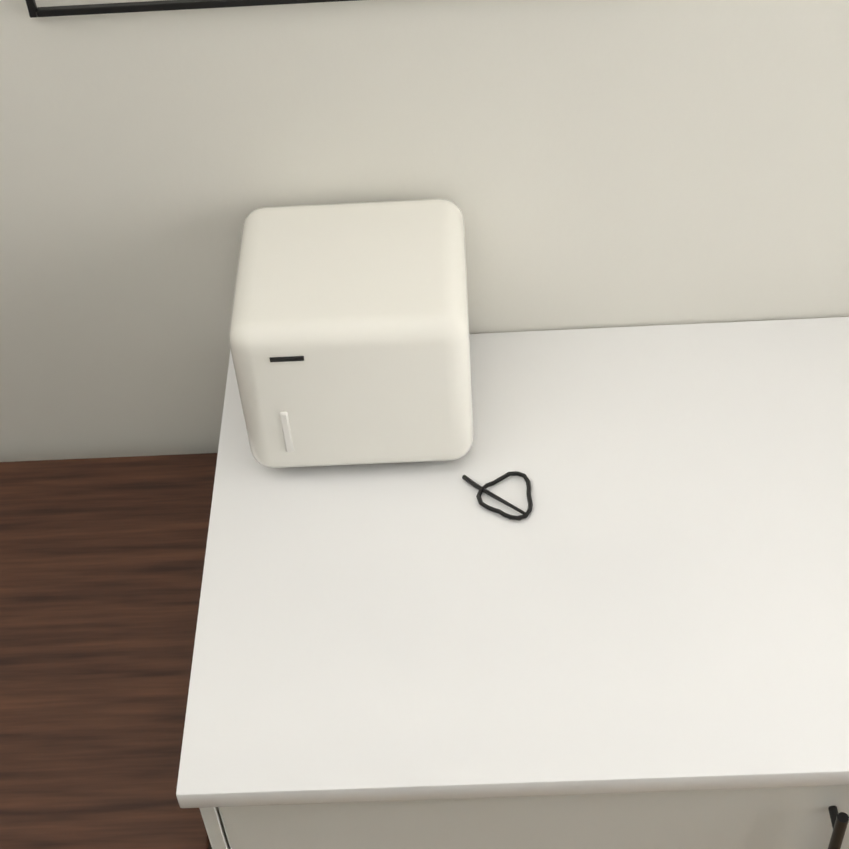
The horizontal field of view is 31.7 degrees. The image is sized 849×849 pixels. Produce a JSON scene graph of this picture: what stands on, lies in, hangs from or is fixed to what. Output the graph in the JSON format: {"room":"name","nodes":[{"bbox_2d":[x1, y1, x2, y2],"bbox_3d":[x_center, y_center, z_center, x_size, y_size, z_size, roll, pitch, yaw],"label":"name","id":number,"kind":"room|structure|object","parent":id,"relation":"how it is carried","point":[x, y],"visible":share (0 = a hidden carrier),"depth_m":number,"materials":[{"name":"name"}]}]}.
{"room":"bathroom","nodes":[
{"label":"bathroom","id":0,"kind":"room"},
{"bbox_2d":[0,0,848,461],"bbox_3d":[-0.854,-0.739,1.682,6.170,3.300,0.300,-2,46,2],"label":"wall","id":1,"kind":"structure","parent":0,"point":[584,164],"depth_m":1.90,"materials":[{"name":"white paint"}]},
{"bbox_2d":[25,0,357,17],"bbox_3d":[-0.124,-0.821,1.378,0.715,0.950,0.014,-2,46,2],"label":"picture","id":2,"kind":"object","parent":1,"relation":"attached to","point":[34,11],"visible":1,"depth_m":1.70,"materials":[{"name":"black metal"}]},
{"bbox_3d":[-0.750,1.574,1.794,6.170,0.100,3.450,-2,46,2],"label":"floor","id":3,"kind":"structure","parent":0,"visible":0},
{"bbox_2d":[0,453,216,848],"bbox_3d":[-0.827,0.569,2.230,1.175,0.688,0.742,-2,46,2],"label":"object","id":4,"kind":"structure","parent":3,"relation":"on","point":[101,566],"depth_m":1.99,"materials":[{"name":"brown wood"}]},
{"bbox_2d":[201,789,848,848],"bbox_3d":[0.148,0.435,2.177,0.764,0.846,0.695,-2,46,2],"label":"base cabinet","id":5,"kind":"object","parent":3,"relation":"on","point":[820,819],"depth_m":1.70,"materials":[{"name":"white painted wood"},{"name":"black metal"}]},
{"bbox_2d":[176,317,848,812],"bbox_3d":[0.767,0.108,1.834,2.076,0.030,0.717,-2,46,2],"label":"countertop","id":6,"kind":"structure","parent":5,"relation":"on","point":[667,615],"depth_m":1.77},
{"bbox_2d":[229,199,472,467],"bbox_3d":[-0.087,-0.111,1.911,0.289,0.255,0.269,-2,46,2],"label":"mini fridge","id":7,"kind":"object","parent":6,"relation":"on","point":[349,336],"visible":1,"depth_m":1.81,"materials":[{"name":"white plastic"}]},
{"bbox_2d":[462,471,532,520],"bbox_3d":[0.091,0.090,1.874,0.087,0.008,0.081,-2,46,2],"label":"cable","id":8,"kind":"object","parent":6,"relation":"on","point":[482,489],"visible":1,"depth_m":1.87,"materials":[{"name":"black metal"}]}
]}

